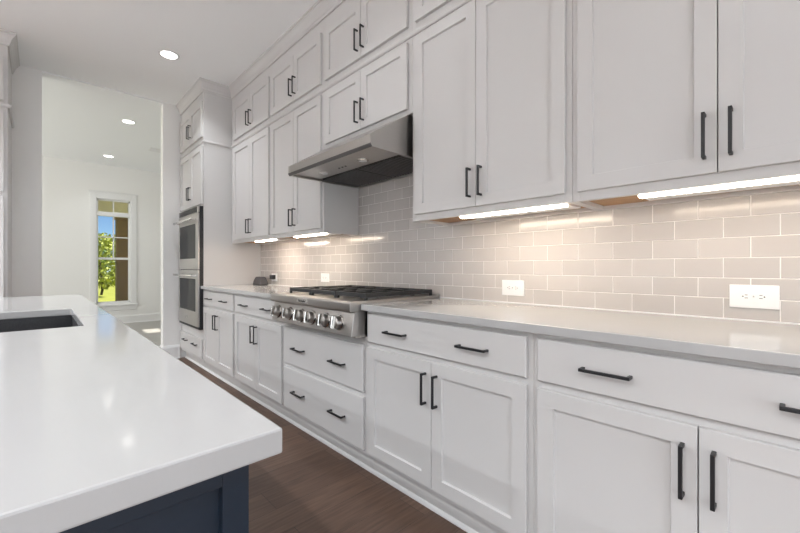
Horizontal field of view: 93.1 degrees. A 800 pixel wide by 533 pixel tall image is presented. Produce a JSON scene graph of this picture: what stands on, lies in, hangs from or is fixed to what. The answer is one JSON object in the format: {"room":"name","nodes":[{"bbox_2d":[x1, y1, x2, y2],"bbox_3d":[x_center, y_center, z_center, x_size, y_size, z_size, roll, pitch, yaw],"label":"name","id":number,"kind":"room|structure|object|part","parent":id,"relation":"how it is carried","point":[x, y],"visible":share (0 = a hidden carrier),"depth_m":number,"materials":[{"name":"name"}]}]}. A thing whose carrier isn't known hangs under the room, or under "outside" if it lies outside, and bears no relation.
{"room":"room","nodes":[
{"label":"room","id":0,"kind":"room"},
{"bbox_2d":[12,65,185,357],"bbox_3d":[-3.938,-0.431,3.562,7.600,3.080,0.130,0,0,-44],"label":"wall","id":1,"kind":"structure","parent":0,"point":[26,81],"depth_m":3.78,"materials":[{"name":"white paint"}]},
{"bbox_2d":[0,28,19,73],"bbox_3d":[-3.811,-1.917,3.111,0.962,0.108,0.696,0,0,-44],"label":"trim","id":2,"kind":"structure","parent":1,"relation":"attached to","point":[8,38],"depth_m":3.26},
{"bbox_2d":[42,71,162,106],"bbox_3d":[-3.254,-1.964,4.212,1.053,0.014,0.130,0,0,-44],"label":"trim","id":3,"kind":"structure","parent":1,"relation":"attached to","point":[48,75],"depth_m":4.15,"materials":[{"name":"white paint"}]},
{"bbox_2d":[159,344,179,358],"bbox_3d":[-2.809,1.026,4.616,0.203,0.165,0.158,0,0,-44],"label":"baseboard","id":4,"kind":"structure","parent":1,"relation":"attached to","point":[174,350],"depth_m":4.59,"materials":[{"name":"white"}]},
{"bbox_2d":[176,0,344,114],"bbox_3d":[-0.708,-1.917,2.741,0.349,0.108,5.509,0,0,-44],"label":"trim","id":5,"kind":"structure","parent":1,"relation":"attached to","point":[321,9],"depth_m":3.48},
{"bbox_2d":[42,156,160,315],"bbox_3d":[-6.662,-0.431,6.465,7.850,3.080,0.150,0,0,-44],"label":"wall","id":6,"kind":"structure","parent":0,"point":[66,183],"depth_m":7.09,"materials":[{"name":"white paint"}]},
{"bbox_2d":[88,190,137,310],"bbox_3d":[-5.605,-0.308,7.421,0.770,2.305,0.180,0,0,-44],"label":"window","id":7,"kind":"structure","parent":6,"relation":"in","point":[95,195],"depth_m":7.39,"materials":[{"name":"white"}]},
{"bbox_3d":[-5.621,-0.719,7.438,0.474,1.139,0.037,0,0,-44],"label":"sash","id":8,"kind":"part","parent":7,"relation":"part of","materials":[{"name":"white"}]},
{"bbox_3d":[-5.606,-0.311,7.423,0.550,2.030,0.085,0,0,-44],"label":"frame","id":9,"kind":"part","parent":7,"relation":"part of","materials":[{"name":"white"}]},
{"bbox_3d":[-5.567,0.783,7.381,0.770,0.122,0.070,0,0,-44],"label":"sill","id":10,"kind":"part","parent":7,"relation":"part of","materials":[{"name":"white"}]},
{"bbox_2d":[114,312,160,322],"bbox_3d":[-6.618,1.026,6.383,7.600,0.165,0.028,0,0,-44],"label":"baseboard","id":11,"kind":"structure","parent":6,"relation":"attached to","point":[133,318],"depth_m":7.67,"materials":[{"name":"white"}]},
{"bbox_2d":[0,0,317,172],"bbox_3d":[-2.356,-2.021,1.934,7.850,0.100,12.650,0,0,-44],"label":"ceiling","id":12,"kind":"structure","parent":0,"point":[112,44],"depth_m":3.51,"materials":[{"name":"white paint"}]},
{"bbox_2d":[121,119,135,123],"bbox_3d":[-3.670,-1.967,5.126,0.170,0.006,0.170,0,0,-44],"label":"recessed light","id":13,"kind":"object","parent":12,"relation":"in","point":[127,121],"visible":1,"depth_m":5.12,"materials":[{"name":"white"}]},
{"bbox_2d":[149,147,160,152],"bbox_3d":[-4.067,-1.964,6.399,0.280,0.012,0.200,0,0,-44],"label":"ceiling vent","id":14,"kind":"object","parent":12,"relation":"in","point":[150,148],"visible":0.61,"depth_m":6.36,"materials":[{"name":"white"}]},
{"bbox_2d":[158,49,179,59],"bbox_3d":[-2.140,-1.967,3.513,0.170,0.006,0.170,0,0,-44],"label":"recessed light","id":15,"kind":"object","parent":12,"relation":"in","point":[167,54],"visible":1,"depth_m":3.50,"materials":[{"name":"white"}]},
{"bbox_2d":[124,320,466,532],"bbox_3d":[-2.356,1.139,1.934,7.850,0.060,12.650,0,0,-44],"label":"floor","id":16,"kind":"structure","parent":0,"point":[309,486],"depth_m":1.85,"materials":[{"name":"brown wood"}]},
{"bbox_2d":[0,44,13,296],"bbox_3d":[-3.827,-0.384,3.100,0.923,2.985,0.692,0,0,-44],"label":"pantry cabinet","id":17,"kind":"object","parent":16,"relation":"on","point":[6,118],"visible":0.71,"depth_m":3.18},
{"bbox_3d":[-3.468,-1.580,3.022,0.429,0.368,0.018,0,0,-44],"label":"door","id":18,"kind":"part","parent":17,"relation":"part of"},
{"bbox_3d":[-3.468,-0.974,3.022,0.429,0.675,0.018,0,0,-44],"label":"door","id":19,"kind":"part","parent":17,"relation":"part of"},
{"bbox_3d":[-3.468,0.194,3.022,0.429,1.570,0.018,0,0,-44],"label":"door","id":20,"kind":"part","parent":17,"relation":"part of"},
{"bbox_3d":[-3.638,-0.433,2.888,0.905,2.885,0.020,0,0,-44],"label":"frame","id":21,"kind":"part","parent":17,"relation":"part of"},
{"bbox_3d":[-3.839,-1.359,3.112,0.923,0.032,0.657,0,0,-44],"label":"tier molding","id":22,"kind":"part","parent":17,"relation":"part of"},
{"bbox_2d":[60,465,248,532],"bbox_3d":[-1.624,0.668,1.212,1.056,0.882,3.066,0,0,-44],"label":"kitchen island","id":23,"kind":"object","parent":16,"relation":"on","point":[220,503],"visible":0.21,"depth_m":0.43,"materials":[{"name":"blue paint"}]},
{"bbox_2d":[0,294,281,532],"bbox_3d":[-1.623,0.211,1.211,1.115,0.032,3.128,0,0,-44],"label":"island countertop","id":24,"kind":"structure","parent":23,"relation":"on","point":[98,420],"depth_m":0.48,"materials":[{"name":"white stone"}]},
{"bbox_2d":[0,315,77,332],"bbox_3d":[-1.464,0.338,1.383,0.467,0.222,0.764,0,0,-44],"label":"sink","id":25,"kind":"object","parent":24,"relation":"in","point":[20,324],"visible":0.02,"depth_m":1.72,"materials":[{"name":"black metal"}]},
{"bbox_3d":[-0.579,0.583,0.113,0.994,0.652,0.006,0,0,-44],"label":"panel","id":26,"kind":"part","parent":23,"relation":"part of","materials":[{"name":"blue paint"}]},
{"bbox_2d":[180,91,260,368],"bbox_3d":[-2.162,-0.384,4.521,0.683,2.985,0.890,0,0,-44],"label":"oven tower","id":27,"kind":"object","parent":16,"relation":"on","point":[206,125],"visible":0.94,"depth_m":4.16,"materials":[{"name":"wood"}]},
{"bbox_3d":[-2.527,-0.986,4.471,0.018,0.620,0.416,0,0,-44],"label":"door","id":28,"kind":"part","parent":27,"relation":"part of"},
{"bbox_3d":[-2.527,-1.575,4.471,0.018,0.378,0.416,0,0,-44],"label":"door","id":29,"kind":"part","parent":27,"relation":"part of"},
{"bbox_2d":[173,206,202,329],"bbox_3d":[-2.385,0.006,4.248,0.120,1.309,0.755,0,0,-44],"label":"double wall oven","id":30,"kind":"object","parent":27,"relation":"in","point":[190,223],"visible":1,"depth_m":4.14,"materials":[{"name":"metal"}]},
{"bbox_3d":[-2.405,0.087,4.230,0.066,0.025,0.725,0,0,-44],"label":"handle","id":31,"kind":"part","parent":30,"relation":"part of","materials":[{"name":"metal"}]},
{"bbox_3d":[-2.405,-0.509,4.230,0.066,0.025,0.725,0,0,-44],"label":"handle","id":32,"kind":"part","parent":30,"relation":"part of","materials":[{"name":"metal"}]},
{"bbox_3d":[-2.390,0.299,4.261,0.002,0.350,0.610,0,0,-44],"label":"glass","id":33,"kind":"part","parent":30,"relation":"part of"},
{"bbox_3d":[-2.390,-0.281,4.261,0.002,0.370,0.610,0,0,-44],"label":"glass","id":34,"kind":"part","parent":30,"relation":"part of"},
{"bbox_3d":[-2.375,0.331,4.259,0.018,0.600,0.753,0,0,-44],"label":"oven door","id":35,"kind":"part","parent":30,"relation":"part of","materials":[{"name":"metal"}]},
{"bbox_3d":[-2.375,-0.276,4.259,0.018,0.599,0.753,0,0,-44],"label":"oven door","id":36,"kind":"part","parent":30,"relation":"part of","materials":[{"name":"metal"}]},
{"bbox_3d":[-2.374,-0.615,4.260,0.016,0.067,0.753,0,0,-44],"label":"control panel","id":37,"kind":"part","parent":30,"relation":"part of","materials":[{"name":"metal"}]},
{"bbox_3d":[-2.383,0.868,4.318,0.018,0.207,0.837,0,0,-44],"label":"drawer","id":38,"kind":"part","parent":27,"relation":"part of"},
{"bbox_3d":[-2.370,-1.604,4.334,0.020,0.544,0.876,0,0,-44],"label":"frame","id":39,"kind":"part","parent":27,"relation":"part of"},
{"bbox_3d":[-2.370,-0.165,4.334,0.020,2.332,0.876,0,0,-44],"label":"frame","id":40,"kind":"part","parent":27,"relation":"part of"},
{"bbox_3d":[-2.238,-1.575,4.166,0.018,0.378,0.418,0,0,-44],"label":"door","id":41,"kind":"part","parent":27,"relation":"part of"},
{"bbox_3d":[-2.238,-0.986,4.166,0.018,0.620,0.418,0,0,-44],"label":"door","id":42,"kind":"part","parent":27,"relation":"part of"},
{"bbox_3d":[-2.284,-1.332,4.406,0.271,0.026,0.890,0,0,-44],"label":"tier molding","id":43,"kind":"part","parent":27,"relation":"part of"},
{"bbox_2d":[203,290,239,387],"bbox_3d":[-1.565,0.668,3.889,0.658,0.881,0.873,0,0,-44],"label":"base cabinet","id":44,"kind":"object","parent":16,"relation":"on","point":[219,313],"visible":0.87,"depth_m":3.64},
{"bbox_3d":[-1.922,0.699,3.848,0.018,0.559,0.418,0,0,-44],"label":"door","id":45,"kind":"part","parent":44,"relation":"part of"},
{"bbox_3d":[-1.777,0.320,3.696,0.018,0.146,0.838,0,0,-44],"label":"drawer","id":46,"kind":"part","parent":44,"relation":"part of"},
{"bbox_3d":[-1.632,0.699,3.543,0.018,0.559,0.418,0,0,-44],"label":"door","id":47,"kind":"part","parent":44,"relation":"part of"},
{"bbox_2d":[235,294,289,417],"bbox_3d":[-0.943,0.668,3.235,0.658,0.881,0.929,0,0,-44],"label":"base cabinet","id":48,"kind":"object","parent":16,"relation":"on","point":[259,339],"visible":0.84,"depth_m":2.99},
{"bbox_3d":[-1.303,0.699,3.197,0.018,0.559,0.442,0,0,-44],"label":"door","id":49,"kind":"part","parent":48,"relation":"part of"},
{"bbox_2d":[201,284,297,297],"bbox_3d":[-1.242,0.211,3.559,0.646,0.032,1.805,0,0,-44],"label":"countertop","id":50,"kind":"structure","parent":48,"relation":"on","point":[265,291],"depth_m":3.49,"materials":[{"name":"white stone"}]},
{"bbox_2d":[253,277,267,284],"bbox_3d":[-1.561,0.150,4.221,0.113,0.090,0.200,0,0,-44],"label":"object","id":51,"kind":"object","parent":50,"relation":"on","point":[258,280],"visible":0.98,"depth_m":4.17,"materials":[{"name":"grey plastic"}]},
{"bbox_3d":[-1.191,0.539,3.042,0.034,0.140,0.010,0,0,-44],"label":"handle","id":52,"kind":"part","parent":48,"relation":"part of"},
{"bbox_3d":[-1.150,0.320,3.036,0.018,0.146,0.887,0,0,-44],"label":"drawer","id":53,"kind":"part","parent":48,"relation":"part of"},
{"bbox_3d":[-0.997,0.699,2.874,0.018,0.559,0.442,0,0,-44],"label":"door","id":54,"kind":"part","parent":48,"relation":"part of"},
{"bbox_2d":[284,323,372,467],"bbox_3d":[-0.298,0.741,2.557,0.658,0.736,0.942,0,0,-44],"label":"base cabinet","id":55,"kind":"object","parent":16,"relation":"on","point":[325,373],"visible":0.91,"depth_m":2.26,"materials":[{"name":"wood"}]},
{"bbox_3d":[-0.680,0.841,2.505,0.034,0.010,0.142,0,0,-44],"label":"handle","id":56,"kind":"part","parent":55,"relation":"part of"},
{"bbox_3d":[-0.680,0.547,2.505,0.034,0.010,0.142,0,0,-44],"label":"handle","id":57,"kind":"part","parent":55,"relation":"part of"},
{"bbox_3d":[-0.506,0.837,2.358,0.018,0.282,0.906,0,0,-44],"label":"drawer","id":58,"kind":"part","parent":55,"relation":"part of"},
{"bbox_3d":[-0.506,0.542,2.358,0.018,0.253,0.906,0,0,-44],"label":"drawer","id":59,"kind":"part","parent":55,"relation":"part of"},
{"bbox_3d":[-0.368,0.841,2.177,0.034,0.010,0.142,0,0,-44],"label":"handle","id":60,"kind":"part","parent":55,"relation":"part of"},
{"bbox_3d":[-0.368,0.547,2.177,0.034,0.010,0.142,0,0,-44],"label":"handle","id":61,"kind":"part","parent":55,"relation":"part of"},
{"bbox_2d":[367,311,533,532],"bbox_3d":[0.351,0.668,1.874,0.658,0.881,0.940,0,0,-44],"label":"base cabinet","id":62,"kind":"object","parent":16,"relation":"on","point":[450,405],"visible":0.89,"depth_m":1.58,"materials":[{"name":"wood"}]},
{"bbox_3d":[-0.030,0.320,1.821,0.034,0.010,0.142,0,0,-44],"label":"handle","id":63,"kind":"part","parent":62,"relation":"part of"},
{"bbox_3d":[-0.012,0.699,1.839,0.018,0.559,0.448,0,0,-44],"label":"door","id":64,"kind":"part","parent":62,"relation":"part of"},
{"bbox_3d":[0.102,0.539,1.682,0.034,0.140,0.010,0,0,-44],"label":"handle","id":65,"kind":"part","parent":62,"relation":"part of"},
{"bbox_3d":[0.148,0.539,1.634,0.034,0.140,0.010,0,0,-44],"label":"handle","id":66,"kind":"part","parent":62,"relation":"part of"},
{"bbox_3d":[0.143,0.320,1.676,0.018,0.146,0.898,0,0,-44],"label":"drawer","id":67,"kind":"part","parent":62,"relation":"part of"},
{"bbox_3d":[0.280,0.320,1.496,0.034,0.010,0.142,0,0,-44],"label":"handle","id":68,"kind":"part","parent":62,"relation":"part of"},
{"bbox_3d":[0.298,0.699,1.512,0.018,0.559,0.448,0,0,-44],"label":"door","id":69,"kind":"part","parent":62,"relation":"part of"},
{"bbox_2d":[534,333,799,532],"bbox_3d":[1.001,0.668,1.190,0.658,0.881,0.945,0,0,-44],"label":"base cabinet","id":70,"kind":"object","parent":16,"relation":"on","point":[628,439],"visible":0.92,"depth_m":1.06,"materials":[{"name":"wood"}]},
{"bbox_2d":[361,298,799,368],"bbox_3d":[0.678,0.211,1.538,0.646,0.032,1.895,0,0,-44],"label":"countertop","id":71,"kind":"structure","parent":70,"relation":"on","point":[776,344],"depth_m":1.25,"materials":[{"name":"white stone"}]},
{"bbox_3d":[0.615,0.320,1.142,0.034,0.010,0.142,0,0,-44],"label":"handle","id":72,"kind":"part","parent":70,"relation":"part of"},
{"bbox_3d":[0.633,0.699,1.160,0.018,0.559,0.442,0,0,-44],"label":"door","id":73,"kind":"part","parent":70,"relation":"part of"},
{"bbox_3d":[0.786,0.320,0.999,0.018,0.146,0.888,0,0,-44],"label":"drawer","id":74,"kind":"part","parent":70,"relation":"part of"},
{"bbox_3d":[0.746,0.539,1.005,0.034,0.140,0.010,0,0,-44],"label":"handle","id":75,"kind":"part","parent":70,"relation":"part of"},
{"bbox_3d":[0.791,0.539,0.957,0.034,0.140,0.010,0,0,-44],"label":"handle","id":76,"kind":"part","parent":70,"relation":"part of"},
{"bbox_3d":[0.940,0.699,0.837,0.018,0.559,0.442,0,0,-44],"label":"door","id":77,"kind":"part","parent":70,"relation":"part of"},
{"bbox_3d":[0.921,0.320,0.820,0.034,0.010,0.142,0,0,-44],"label":"handle","id":78,"kind":"part","parent":70,"relation":"part of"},
{"bbox_2d":[185,356,478,532],"bbox_3d":[-0.748,1.100,2.678,0.013,0.018,5.513,0,0,-44],"label":"baseboard","id":79,"kind":"structure","parent":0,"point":[420,500],"depth_m":2.10,"materials":[{"name":"white"}]},
{"bbox_2d":[270,285,439,337],"bbox_3d":[-0.336,0.258,2.528,0.752,0.230,0.936,0,0,-44],"label":"gas rangetop","id":80,"kind":"object","parent":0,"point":[331,309],"visible":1,"depth_m":2.25,"materials":[{"name":"metal"}]},
{"bbox_3d":[-0.525,0.301,2.268,0.025,0.086,0.086,0,0,-44],"label":"knob","id":81,"kind":"part","parent":80,"relation":"part of","materials":[{"name":"metal"}]},
{"bbox_3d":[-0.538,0.299,2.336,0.095,0.128,0.926,0,0,-44],"label":"control panel","id":82,"kind":"part","parent":80,"relation":"part of","materials":[{"name":"metal"}]},
{"bbox_3d":[-0.421,0.301,2.159,0.025,0.086,0.086,0,0,-44],"label":"knob","id":83,"kind":"part","parent":80,"relation":"part of","materials":[{"name":"metal"}]},
{"bbox_3d":[-0.332,0.301,2.064,0.025,0.086,0.086,0,0,-44],"label":"knob","id":84,"kind":"part","parent":80,"relation":"part of","materials":[{"name":"metal"}]},
{"bbox_3d":[0.781,-0.431,2.074,0.210,3.080,8.530,0,0,-44],"label":"wall","id":85,"kind":"structure","parent":0,"visible":0},
{"bbox_2d":[231,66,270,147],"bbox_3d":[-1.427,-1.597,3.947,0.378,0.557,0.982,0,0,-44],"label":"upper cabinet","id":86,"kind":"object","parent":85,"relation":"attached to","point":[251,108],"visible":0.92,"depth_m":3.77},
{"bbox_3d":[-1.663,-1.573,3.983,0.018,0.381,0.462,0,0,-44],"label":"door","id":87,"kind":"part","parent":86,"relation":"part of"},
{"bbox_3d":[-1.499,-1.501,3.773,0.034,0.142,0.010,0,0,-44],"label":"handle","id":88,"kind":"part","parent":86,"relation":"part of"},
{"bbox_3d":[-1.531,-1.332,3.848,0.014,0.026,0.982,0,0,-44],"label":"tier molding","id":89,"kind":"part","parent":86,"relation":"part of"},
{"bbox_3d":[-1.357,-1.573,3.660,0.018,0.381,0.422,0,0,-44],"label":"door","id":90,"kind":"part","parent":86,"relation":"part of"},
{"bbox_2d":[232,125,298,244],"bbox_3d":[-1.427,-0.796,3.947,0.378,1.070,0.981,0,0,-44],"label":"upper cabinet","id":91,"kind":"object","parent":85,"relation":"attached to","point":[251,158],"visible":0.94,"depth_m":3.77,"materials":[{"name":"white wood"}]},
{"bbox_3d":[-1.663,-0.796,3.983,0.018,0.999,0.462,0,0,-44],"label":"door","id":92,"kind":"part","parent":91,"relation":"part of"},
{"bbox_3d":[-1.499,-0.413,3.773,0.034,0.142,0.010,0,0,-44],"label":"handle","id":93,"kind":"part","parent":91,"relation":"part of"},
{"bbox_3d":[-1.519,-0.796,3.859,0.020,1.070,0.981,0,0,-44],"label":"frame","id":94,"kind":"part","parent":91,"relation":"part of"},
{"bbox_3d":[-1.357,-0.796,3.660,0.018,0.999,0.422,0,0,-44],"label":"door","id":95,"kind":"part","parent":91,"relation":"part of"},
{"bbox_2d":[255,239,284,241],"bbox_3d":[-1.264,-0.265,3.730,0.163,0.022,0.410,0,0,-44],"label":"light bar","id":96,"kind":"object","parent":91,"relation":"attached to","point":[270,240],"visible":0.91,"depth_m":3.69,"materials":[{"name":"white plastic"}]},
{"bbox_2d":[270,20,323,123],"bbox_3d":[-0.780,-1.597,3.267,0.378,0.557,0.896,0,0,-44],"label":"upper cabinet","id":97,"kind":"object","parent":85,"relation":"attached to","point":[297,77],"visible":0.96,"depth_m":3.10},
{"bbox_3d":[-1.029,-1.573,3.315,0.018,0.381,0.430,0,0,-44],"label":"door","id":98,"kind":"part","parent":97,"relation":"part of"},
{"bbox_3d":[-0.876,-1.501,3.118,0.034,0.142,0.010,0,0,-44],"label":"handle","id":99,"kind":"part","parent":97,"relation":"part of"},
{"bbox_3d":[-0.884,-1.332,3.167,0.014,0.026,0.896,0,0,-44],"label":"tier molding","id":100,"kind":"part","parent":97,"relation":"part of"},
{"bbox_3d":[-0.736,-1.573,3.007,0.018,0.381,0.414,0,0,-44],"label":"door","id":101,"kind":"part","parent":97,"relation":"part of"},
{"bbox_2d":[271,92,358,240],"bbox_3d":[-0.780,-0.796,3.267,0.378,1.070,0.895,0,0,-44],"label":"upper cabinet","id":102,"kind":"object","parent":85,"relation":"attached to","point":[299,206],"visible":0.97,"depth_m":3.05,"materials":[{"name":"white wood"}]},
{"bbox_3d":[-1.029,-0.796,3.315,0.018,0.999,0.430,0,0,-44],"label":"door","id":103,"kind":"part","parent":102,"relation":"part of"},
{"bbox_3d":[-0.876,-0.413,3.118,0.034,0.142,0.010,0,0,-44],"label":"handle","id":104,"kind":"part","parent":102,"relation":"part of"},
{"bbox_3d":[-0.872,-0.796,3.179,0.020,1.070,0.895,0,0,-44],"label":"frame","id":105,"kind":"part","parent":102,"relation":"part of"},
{"bbox_3d":[-0.736,-0.796,3.007,0.018,0.999,0.414,0,0,-44],"label":"door","id":106,"kind":"part","parent":102,"relation":"part of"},
{"bbox_2d":[294,233,339,237],"bbox_3d":[-0.687,-0.265,3.123,0.163,0.022,0.475,0,0,-44],"label":"light bar","id":107,"kind":"object","parent":102,"relation":"attached to","point":[319,234],"visible":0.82,"depth_m":3.10,"materials":[{"name":"white plastic"}]},
{"bbox_2d":[288,114,412,188],"bbox_3d":[-0.244,-0.759,2.530,0.618,0.246,0.908,0,0,-44],"label":"range hood","id":108,"kind":"object","parent":85,"relation":"attached to","point":[384,153],"visible":0.86,"depth_m":2.33,"materials":[{"name":"metal"}]},
{"bbox_3d":[-0.373,-0.655,2.408,0.224,0.012,0.875,0,0,-44],"label":"underside panel","id":109,"kind":"part","parent":108,"relation":"part of","materials":[{"name":"metal"}]},
{"bbox_2d":[357,158,368,161],"bbox_3d":[-0.225,-0.646,2.297,0.071,0.005,0.071,0,0,39],"label":"lamp","id":110,"kind":"object","parent":108,"relation":"on","point":[358,159],"depth_m":2.28,"materials":[{"name":"white plastic"}]},
{"bbox_2d":[322,0,412,90],"bbox_3d":[-0.150,-1.597,2.603,0.378,0.557,0.934,0,0,-44],"label":"upper cabinet","id":111,"kind":"object","parent":85,"relation":"attached to","point":[357,33],"visible":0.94,"depth_m":2.49,"materials":[{"name":"wood"}]},
{"bbox_3d":[-0.403,-1.573,2.657,0.018,0.381,0.434,0,0,-44],"label":"door","id":112,"kind":"part","parent":111,"relation":"part of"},
{"bbox_3d":[-0.293,-1.501,2.504,0.034,0.142,0.010,0,0,-44],"label":"handle","id":113,"kind":"part","parent":111,"relation":"part of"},
{"bbox_3d":[-0.249,-1.501,2.458,0.034,0.142,0.010,0,0,-44],"label":"handle","id":114,"kind":"part","parent":111,"relation":"part of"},
{"bbox_3d":[-0.254,-1.332,2.504,0.014,0.026,0.934,0,0,-44],"label":"tier molding","id":115,"kind":"part","parent":111,"relation":"part of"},
{"bbox_3d":[-0.104,-1.573,2.342,0.018,0.381,0.428,0,0,-44],"label":"door","id":116,"kind":"part","parent":111,"relation":"part of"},
{"bbox_2d":[324,37,412,148],"bbox_3d":[-0.150,-1.107,2.603,0.378,0.447,0.932,0,0,-44],"label":"upper cabinet","id":117,"kind":"object","parent":85,"relation":"attached to","point":[380,93],"visible":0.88,"depth_m":2.42,"materials":[{"name":"wood"}]},
{"bbox_3d":[-0.403,-1.103,2.657,0.018,0.385,0.434,0,0,-44],"label":"door","id":118,"kind":"part","parent":117,"relation":"part of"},
{"bbox_3d":[-0.293,-1.026,2.504,0.034,0.142,0.010,0,0,-44],"label":"handle","id":119,"kind":"part","parent":117,"relation":"part of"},
{"bbox_3d":[-0.249,-1.026,2.458,0.034,0.142,0.010,0,0,-44],"label":"handle","id":120,"kind":"part","parent":117,"relation":"part of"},
{"bbox_3d":[-0.104,-1.103,2.342,0.018,0.385,0.428,0,0,-44],"label":"door","id":121,"kind":"part","parent":117,"relation":"part of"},
{"bbox_2d":[411,0,471,36],"bbox_3d":[0.481,-1.597,1.939,0.378,0.557,0.898,0,0,-44],"label":"upper cabinet","id":122,"kind":"object","parent":85,"relation":"attached to","point":[426,13],"visible":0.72,"depth_m":2.06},
{"bbox_3d":[0.230,-1.573,1.991,0.018,0.381,0.410,0,0,-44],"label":"door","id":123,"kind":"part","parent":122,"relation":"part of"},
{"bbox_3d":[0.389,-1.604,1.852,0.020,0.544,0.897,0,0,-44],"label":"frame","id":124,"kind":"part","parent":122,"relation":"part of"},
{"bbox_2d":[413,0,600,225],"bbox_3d":[0.481,-0.796,1.939,0.378,1.070,0.897,0,0,-44],"label":"upper cabinet","id":125,"kind":"object","parent":85,"relation":"attached to","point":[493,79],"visible":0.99,"depth_m":1.78,"materials":[{"name":"white wood"}]},
{"bbox_3d":[0.230,-0.796,1.991,0.018,0.999,0.410,0,0,-44],"label":"door","id":126,"kind":"part","parent":125,"relation":"part of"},
{"bbox_3d":[0.332,-0.413,1.847,0.034,0.142,0.010,0,0,-44],"label":"handle","id":127,"kind":"part","parent":125,"relation":"part of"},
{"bbox_3d":[0.376,-0.413,1.800,0.034,0.142,0.010,0,0,-44],"label":"handle","id":128,"kind":"part","parent":125,"relation":"part of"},
{"bbox_3d":[0.499,-0.279,1.956,0.281,0.004,0.863,0,0,-44],"label":"panel","id":129,"kind":"part","parent":125,"relation":"part of","materials":[{"name":"brown wood"}]},
{"bbox_2d":[460,203,580,219],"bbox_3d":[0.553,-0.265,1.819,0.163,0.022,0.545,0,0,-44],"label":"light bar","id":130,"kind":"object","parent":125,"relation":"attached to","point":[568,206],"visible":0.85,"depth_m":1.76,"materials":[{"name":"white plastic"}]},
{"bbox_3d":[0.520,-0.796,1.685,0.018,0.999,0.426,0,0,-44],"label":"door","id":131,"kind":"part","parent":125,"relation":"part of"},
{"bbox_2d":[261,175,799,324],"bbox_3d":[-0.027,-0.358,2.758,0.018,1.106,4.635,0,0,-44],"label":"tile backsplash","id":132,"kind":"structure","parent":85,"relation":"attached to","point":[683,258],"depth_m":1.80,"materials":[{"name":"beige tile"}]},
{"bbox_2d":[321,273,328,281],"bbox_3d":[-0.679,0.094,3.429,0.009,0.078,0.133,0,0,-44],"label":"wall outlet","id":133,"kind":"object","parent":132,"relation":"attached to","point":[324,276],"visible":1,"depth_m":3.42,"materials":[{"name":"white plastic"}]},
{"bbox_2d":[502,280,523,295],"bbox_3d":[0.615,0.112,2.067,0.009,0.084,0.133,0,0,-44],"label":"wall outlet","id":134,"kind":"object","parent":132,"relation":"attached to","point":[509,287],"visible":1,"depth_m":2.06,"materials":[{"name":"white plastic"}]},
{"bbox_2d":[729,284,779,309],"bbox_3d":[1.278,0.106,1.370,0.009,0.084,0.133,0,0,-44],"label":"wall outlet","id":135,"kind":"object","parent":132,"relation":"attached to","point":[743,296],"visible":1,"depth_m":1.36,"materials":[{"name":"white plastic"}]},
{"bbox_2d":[740,293,751,299],"bbox_3d":[1.262,0.106,1.383,0.002,0.027,0.033,0,0,-44],"label":"receptacle","id":136,"kind":"object","parent":135,"relation":"attached to","point":[743,296],"depth_m":1.38,"materials":[{"name":"white plastic"}]},
{"bbox_2d":[755,293,766,300],"bbox_3d":[1.289,0.106,1.354,0.002,0.027,0.033,0,0,-44],"label":"receptacle","id":137,"kind":"object","parent":135,"relation":"attached to","point":[758,296],"depth_m":1.35,"materials":[{"name":"white plastic"}]},
{"bbox_2d":[573,0,799,209],"bbox_3d":[1.103,-0.796,1.286,0.378,1.070,0.904,0,0,-44],"label":"upper cabinet","id":138,"kind":"object","parent":85,"relation":"attached to","point":[669,95],"visible":1,"depth_m":1.26,"materials":[{"name":"white wood"}]},
{"bbox_3d":[0.847,-0.796,1.341,0.018,0.999,0.425,0,0,-44],"label":"door","id":139,"kind":"part","parent":138,"relation":"part of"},
{"bbox_3d":[1.120,-0.279,1.302,0.281,0.004,0.870,0,0,-44],"label":"panel","id":140,"kind":"part","parent":138,"relation":"part of","materials":[{"name":"brown wood"}]},
{"bbox_3d":[0.954,-0.413,1.192,0.034,0.142,0.010,0,0,-44],"label":"handle","id":141,"kind":"part","parent":138,"relation":"part of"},
{"bbox_2d":[637,176,799,200],"bbox_3d":[1.142,-0.265,1.199,0.163,0.022,0.645,0,0,-44],"label":"light bar","id":142,"kind":"object","parent":138,"relation":"attached to","point":[793,180],"visible":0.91,"depth_m":1.24,"materials":[{"name":"white plastic"}]},
{"bbox_3d":[0.999,-0.413,1.146,0.034,0.142,0.010,0,0,-44],"label":"handle","id":143,"kind":"part","parent":138,"relation":"part of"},
{"bbox_3d":[1.141,-0.796,1.032,0.018,0.999,0.423,0,0,-44],"label":"door","id":144,"kind":"part","parent":138,"relation":"part of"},
{"label":"outside","id":145,"kind":"structure","parent":0,"visible":0},
{"bbox_2d":[98,278,114,301],"bbox_3d":[-27.805,1.284,29.254,80.000,0.450,62.000,0,0,-44],"label":"lawn","id":146,"kind":"structure","parent":145,"point":[108,295],"depth_m":17.31,"materials":[{"name":"green plant"}]},
{"bbox_2d":[98,231,114,294],"bbox_3d":[-13.064,-0.177,16.571,2.354,2.792,2.348,0,0,-44],"label":"tree","id":147,"kind":"object","parent":146,"relation":"on","point":[107,243],"visible":0.3,"depth_m":16.28,"materials":[{"name":"green plant"}]},
{"bbox_2d":[100,248,114,273],"bbox_3d":[-17.608,-0.309,24.655,3.957,3.048,4.001,0,0,-44],"label":"tree","id":148,"kind":"object","parent":146,"relation":"on","point":[104,248],"visible":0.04,"depth_m":23.68,"materials":[{"name":"green plant"}]},
{"bbox_2d":[98,200,127,212],"bbox_3d":[-5.529,-0.041,8.720,6.000,3.100,1.540,0,0,-44],"label":"porch","id":149,"kind":"object","parent":146,"relation":"on","point":[106,206],"visible":0.02,"depth_m":8.52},
{"bbox_2d":[114,217,127,300],"bbox_3d":[-6.406,-0.031,8.729,0.270,2.320,0.270,0,0,-44],"label":"porch post","id":150,"kind":"object","parent":149,"relation":"on","point":[121,224],"visible":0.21,"depth_m":8.65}
]}

